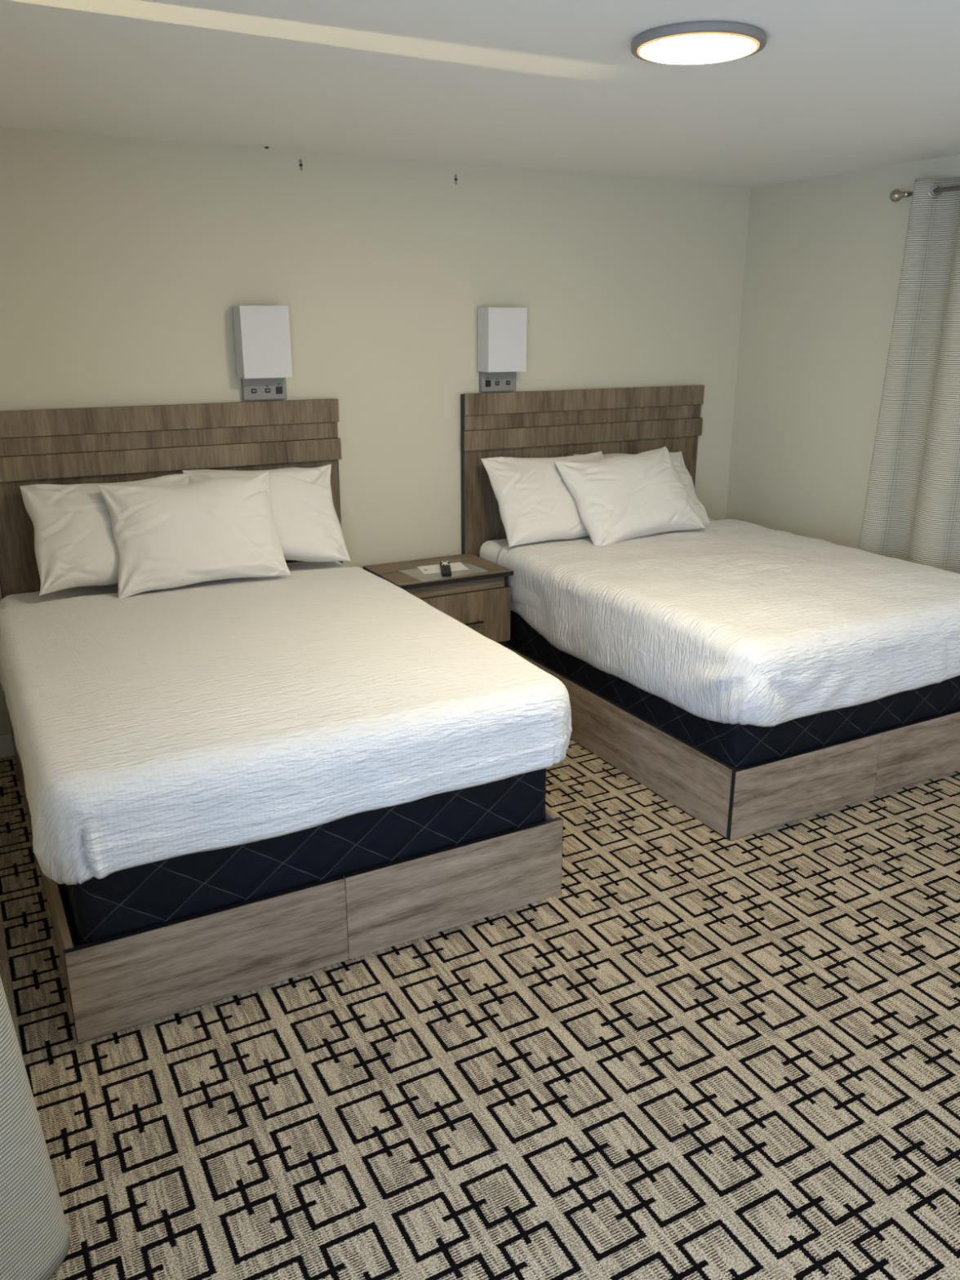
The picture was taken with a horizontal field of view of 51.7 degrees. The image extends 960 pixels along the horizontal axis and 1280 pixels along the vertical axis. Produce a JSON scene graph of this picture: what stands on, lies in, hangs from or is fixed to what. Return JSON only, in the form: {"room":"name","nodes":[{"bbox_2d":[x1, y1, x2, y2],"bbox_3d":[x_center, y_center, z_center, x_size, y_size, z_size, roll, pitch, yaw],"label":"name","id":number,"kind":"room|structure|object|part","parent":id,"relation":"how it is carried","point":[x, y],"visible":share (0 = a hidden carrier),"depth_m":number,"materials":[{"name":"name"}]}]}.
{"room":"hotel room","nodes":[
{"label":"hotel room","id":0,"kind":"room"},
{"bbox_2d":[0,126,751,736],"bbox_3d":[-0.444,-0.876,4.386,4.200,2.274,0.100,-9,20,-27],"label":"wall","id":1,"kind":"structure","parent":0,"point":[126,262],"depth_m":4.15,"materials":[{"name":"paint"}]},
{"bbox_2d":[0,733,14,758],"bbox_3d":[-0.417,0.179,4.673,4.000,0.090,0.012,-9,20,-27],"label":"baseboard","id":2,"kind":"structure","parent":1,"relation":"attached to","point":[6,748],"depth_m":3.92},
{"bbox_2d":[0,398,342,598],"bbox_3d":[-1.207,-0.419,4.004,1.379,1.037,0.050,-9,20,-27],"label":"headboard","id":3,"kind":"object","parent":1,"relation":"attached to","point":[109,444],"visible":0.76,"depth_m":3.81,"materials":[{"name":"brown wood"}]},
{"bbox_2d":[232,305,292,400],"bbox_3d":[-0.861,-1.137,3.939,0.194,0.360,0.110,-9,20,-27],"label":"wall lamp","id":4,"kind":"object","parent":1,"relation":"attached to","point":[261,333],"visible":1,"depth_m":3.89,"materials":[{"name":"fabric"}]},
{"bbox_3d":[-0.875,-1.039,4.012,0.178,0.128,0.028,-9,20,-27],"label":"plate","id":5,"kind":"part","parent":4,"relation":"part of","materials":[{"name":"silver metal"}]},
{"bbox_2d":[275,386,282,394],"bbox_3d":[-0.817,-1.016,4.035,0.028,0.030,0.003,-9,20,-27],"label":"rocker switch","id":6,"kind":"object","parent":4,"relation":"attached to","point":[278,388],"depth_m":4.03,"materials":[{"name":"black plastic"}]},
{"bbox_2d":[298,159,302,170],"bbox_3d":[-0.698,-1.852,3.865,0.014,0.040,0.007,-9,20,-27],"label":"anchor","id":7,"kind":"object","parent":1,"relation":"attached to","point":[300,160],"visible":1,"depth_m":3.86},
{"bbox_2d":[453,173,457,184],"bbox_3d":[-0.101,-1.941,4.176,0.014,0.040,0.007,-9,20,-27],"label":"anchor","id":8,"kind":"object","parent":1,"relation":"attached to","point":[455,175],"visible":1,"depth_m":4.17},
{"bbox_2d":[477,307,527,391],"bbox_3d":[0.096,-1.295,4.433,0.194,0.360,0.110,-9,20,-27],"label":"wall lamp","id":9,"kind":"object","parent":1,"relation":"attached to","point":[501,331],"visible":1,"depth_m":4.38,"materials":[{"name":"fabric"}]},
{"bbox_2d":[484,380,490,386],"bbox_3d":[0.036,-1.157,4.474,0.028,0.030,0.003,-9,20,-27],"label":"rocker switch","id":10,"kind":"object","parent":9,"relation":"attached to","point":[487,383],"depth_m":4.47,"materials":[{"name":"black plastic"}]},
{"bbox_3d":[0.080,-1.196,4.505,0.180,0.128,0.028,-9,20,-27],"label":"plate","id":11,"kind":"part","parent":9,"relation":"part of","materials":[{"name":"silver metal"}]},
{"bbox_2d":[460,385,704,556],"bbox_3d":[0.524,-0.705,4.896,1.380,1.037,0.050,-9,20,-27],"label":"headboard","id":12,"kind":"object","parent":1,"relation":"attached to","point":[550,424],"visible":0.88,"depth_m":4.69,"materials":[{"name":"brown wood"}]},
{"bbox_2d":[0,738,959,1279],"bbox_3d":[0.818,0.947,2.523,4.200,0.060,5.400,-9,20,-27],"label":"floor","id":13,"kind":"structure","parent":0,"point":[704,1055],"depth_m":2.25,"materials":[{"name":"carpet"}]},
{"bbox_2d":[7,709,563,1044],"bbox_3d":[-0.784,0.505,3.388,1.370,0.251,1.790,-9,20,-27],"label":"bed base","id":14,"kind":"object","parent":13,"relation":"on","point":[126,980],"visible":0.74,"depth_m":2.58,"materials":[{"name":"brown wood"}]},
{"bbox_3d":[-1.379,0.602,3.091,0.019,0.248,1.771,-9,20,-27],"label":"panel","id":15,"kind":"part","parent":14,"relation":"part of","materials":[{"name":"brown wood"}]},
{"bbox_3d":[-0.661,0.793,2.492,0.688,0.250,0.019,-9,20,-27],"label":"foot panel","id":16,"kind":"part","parent":14,"relation":"part of","materials":[{"name":"brown wood"}]},
{"bbox_2d":[61,768,546,946],"bbox_3d":[-0.783,0.353,3.358,1.315,0.323,1.766,-9,20,-27],"label":"box spring","id":17,"kind":"object","parent":14,"relation":"on","point":[126,900],"visible":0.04,"depth_m":2.56,"materials":[{"name":"fabric"}]},
{"bbox_2d":[0,560,347,733],"bbox_3d":[-0.784,0.084,3.270,1.340,0.239,1.790,-9,20,-27],"label":"mattress","id":18,"kind":"object","parent":17,"relation":"on","point":[19,599],"visible":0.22,"depth_m":3.67,"materials":[{"name":"white fabric"}]},
{"bbox_2d":[19,474,188,595],"bbox_3d":[-1.339,-0.404,3.694,0.636,0.362,0.284,-9,20,-27],"label":"pillow","id":19,"kind":"object","parent":18,"relation":"on","point":[75,545],"visible":0.58,"depth_m":3.57,"materials":[{"name":"white fabric"}]},
{"bbox_2d":[182,463,350,562],"bbox_3d":[-0.844,-0.493,3.963,0.607,0.379,0.265,-8,20,-24],"label":"pillow","id":20,"kind":"object","parent":18,"relation":"on","point":[308,528],"visible":0.5,"depth_m":3.96,"materials":[{"name":"white fabric"}]},
{"bbox_2d":[0,566,572,884],"bbox_3d":[-0.703,0.128,3.123,1.442,0.282,1.588,-9,20,-27],"label":"bedspread","id":21,"kind":"object","parent":18,"relation":"on","point":[132,717],"visible":0.99,"depth_m":2.63,"materials":[{"name":"white fabric"}]},
{"bbox_2d":[97,471,291,598],"bbox_3d":[-1.052,-0.397,3.695,0.638,0.396,0.249,-8,20,-25],"label":"pillow","id":22,"kind":"object","parent":21,"relation":"on","point":[216,528],"visible":1,"depth_m":3.63,"materials":[{"name":"white fabric"}]},
{"bbox_3d":[-0.059,0.693,2.802,0.679,0.250,0.019,-9,20,-27],"label":"foot panel","id":23,"kind":"part","parent":14,"relation":"part of","materials":[{"name":"brown wood"}]},
{"bbox_3d":[-0.198,0.406,3.700,0.019,0.248,1.771,-9,20,-27],"label":"panel","id":24,"kind":"part","parent":14,"relation":"part of","materials":[{"name":"brown wood"}]},
{"bbox_2d":[363,553,513,648],"bbox_3d":[-0.181,-0.018,4.424,0.539,0.614,0.418,-9,20,-27],"label":"nightstand","id":25,"kind":"object","parent":13,"relation":"on","point":[478,597],"visible":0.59,"depth_m":4.27,"materials":[{"name":"brown wood"}]},
{"bbox_3d":[-0.109,-0.225,4.219,0.481,0.056,0.016,-9,20,-27],"label":"rail","id":26,"kind":"part","parent":25,"relation":"part of","materials":[{"name":"brown wood"}]},
{"bbox_3d":[-0.099,-0.079,4.244,0.523,0.243,0.017,-9,20,-27],"label":"drawer","id":27,"kind":"part","parent":25,"relation":"part of","materials":[{"name":"brown wood"}]},
{"bbox_3d":[-0.058,-0.069,4.245,0.155,0.010,0.029,-9,20,-27],"label":"handle","id":28,"kind":"part","parent":25,"relation":"part of","materials":[{"name":"black metal"}]},
{"bbox_3d":[-0.152,-0.295,4.281,0.340,0.001,0.215,-9,20,-27],"label":"plastic sheet","id":29,"kind":"object","parent":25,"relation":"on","visible":0},
{"bbox_2d":[417,562,468,573],"bbox_3d":[-0.164,-0.315,4.337,0.226,0.002,0.137,-8,19,-23],"label":"paper card","id":30,"kind":"object","parent":29,"relation":"on","point":[429,569],"visible":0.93,"depth_m":4.33,"materials":[{"name":"white paper"}]},
{"bbox_2d":[440,560,451,576],"bbox_3d":[-0.148,-0.310,4.288,0.042,0.019,0.220,-1,18,-4],"label":"remote control","id":31,"kind":"object","parent":30,"relation":"on","point":[446,570],"visible":1,"depth_m":4.25,"materials":[{"name":"black plastic"}]},
{"bbox_2d":[507,644,959,840],"bbox_3d":[1.006,0.209,4.311,1.370,0.251,1.788,-9,20,-27],"label":"bed base","id":32,"kind":"object","parent":13,"relation":"on","point":[733,802],"visible":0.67,"depth_m":3.52,"materials":[{"name":"brown wood"}]},
{"bbox_3d":[0.411,0.305,4.016,0.019,0.248,1.769,-9,20,-27],"label":"panel","id":33,"kind":"part","parent":32,"relation":"part of","materials":[{"name":"brown wood"}]},
{"bbox_2d":[507,609,959,768],"bbox_3d":[0.999,0.058,4.278,1.332,0.323,1.764,-9,20,-27],"label":"box spring","id":34,"kind":"object","parent":32,"relation":"on","point":[738,745],"visible":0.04,"depth_m":3.53,"materials":[{"name":"fabric"}]},
{"bbox_2d":[480,518,715,610],"bbox_3d":[0.999,-0.210,4.190,1.355,0.237,1.790,-9,20,-27],"label":"mattress","id":35,"kind":"object","parent":34,"relation":"on","point":[489,550],"visible":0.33,"depth_m":4.36,"materials":[{"name":"white fabric"}]},
{"bbox_2d":[496,519,959,726],"bbox_3d":[1.074,-0.147,4.082,1.454,0.352,1.647,-9,20,-27],"label":"bedspread","id":36,"kind":"object","parent":35,"relation":"on","point":[732,621],"visible":0.97,"depth_m":3.54,"materials":[{"name":"white fabric"}]},
{"bbox_2d":[480,450,604,546],"bbox_3d":[0.355,-0.656,4.538,0.655,0.360,0.317,-9,20,-27],"label":"pillow","id":37,"kind":"object","parent":36,"relation":"on","point":[535,503],"visible":0.69,"depth_m":4.43,"materials":[{"name":"white fabric"}]},
{"bbox_2d":[554,446,705,545],"bbox_3d":[0.701,-0.663,4.568,0.679,0.386,0.328,-9,20,-27],"label":"pillow","id":38,"kind":"object","parent":36,"relation":"on","point":[621,498],"visible":1,"depth_m":4.48,"materials":[{"name":"white fabric"}]},
{"bbox_2d":[573,451,710,524],"bbox_3d":[0.787,-0.730,4.825,0.651,0.348,0.300,-8,19,-23],"label":"pillow","id":39,"kind":"object","parent":36,"relation":"on","point":[677,457],"visible":0.22,"depth_m":4.89,"materials":[{"name":"white fabric"}]},
{"bbox_3d":[1.125,0.497,3.415,0.680,0.250,0.019,-9,20,-27],"label":"foot panel","id":40,"kind":"part","parent":32,"relation":"part of","materials":[{"name":"brown wood"}]},
{"bbox_3d":[1.727,0.398,3.725,0.687,0.250,0.019,-9,20,-27],"label":"foot panel","id":41,"kind":"part","parent":32,"relation":"part of","materials":[{"name":"brown wood"}]},
{"bbox_2d":[0,0,959,187],"bbox_3d":[0.818,-1.286,1.808,4.200,0.080,5.400,-9,20,-27],"label":"ceiling","id":42,"kind":"structure","parent":0,"point":[835,86],"depth_m":2.71,"materials":[{"name":"paint"}]},
{"bbox_2d":[631,20,766,65],"bbox_3d":[0.512,-1.399,2.332,0.312,0.024,0.312,-9,20,-27],"label":"ceiling light","id":43,"kind":"object","parent":42,"relation":"in","point":[702,42],"visible":1,"depth_m":2.27,"materials":[{"name":"white plastic"}]},
{"bbox_2d":[636,31,759,65],"bbox_3d":[0.512,-1.392,2.334,0.282,0.006,0.282,2,18,8],"label":"diffuser","id":44,"kind":"object","parent":43,"relation":"attached to","point":[677,48],"depth_m":2.30,"materials":[{"name":"white plastic"}]},
{"bbox_2d":[725,154,959,548],"bbox_3d":[2.621,-0.463,3.096,0.100,2.274,5.200,-9,20,-27],"label":"wall","id":45,"kind":"structure","parent":0,"point":[824,255],"depth_m":4.70,"materials":[{"name":"paint"}]},
{"bbox_2d":[889,185,959,202],"bbox_3d":[2.228,-1.566,3.284,0.100,0.070,2.064,-9,20,-27],"label":"curtain rod","id":46,"kind":"object","parent":45,"relation":"attached to","point":[895,195],"visible":0.65,"depth_m":4.06,"materials":[{"name":"metal"}]},
{"bbox_2d":[858,177,959,573],"bbox_3d":[2.002,-0.692,3.923,0.130,2.166,1.093,-9,20,-27],"label":"curtain","id":47,"kind":"object","parent":46,"relation":"hanging from","point":[912,513],"visible":0.7,"depth_m":4.12,"materials":[{"name":"fabric"}]},
{"bbox_3d":[2.206,-1.572,3.269,0.019,0.019,1.950,-9,20,-27],"label":"rod","id":48,"kind":"part","parent":46,"relation":"part of","materials":[{"name":"metal"}]},
{"bbox_3d":[-0.985,0.133,1.237,0.100,2.274,5.200,-9,20,-27],"label":"wall","id":49,"kind":"structure","parent":0,"visible":0},
{"bbox_3d":[-0.616,-0.673,0.506,0.120,0.076,2.357,-9,20,-27],"label":"curtain rod","id":50,"kind":"object","parent":49,"relation":"attached to","visible":0},
{"bbox_2d":[0,976,70,1279],"bbox_3d":[-0.842,0.114,1.421,0.233,2.174,0.362,-9,20,-27],"label":"curtain","id":51,"kind":"object","parent":50,"relation":"hanging from","point":[35,1239],"visible":1,"depth_m":1.70,"materials":[{"name":"fabric"}]}
]}

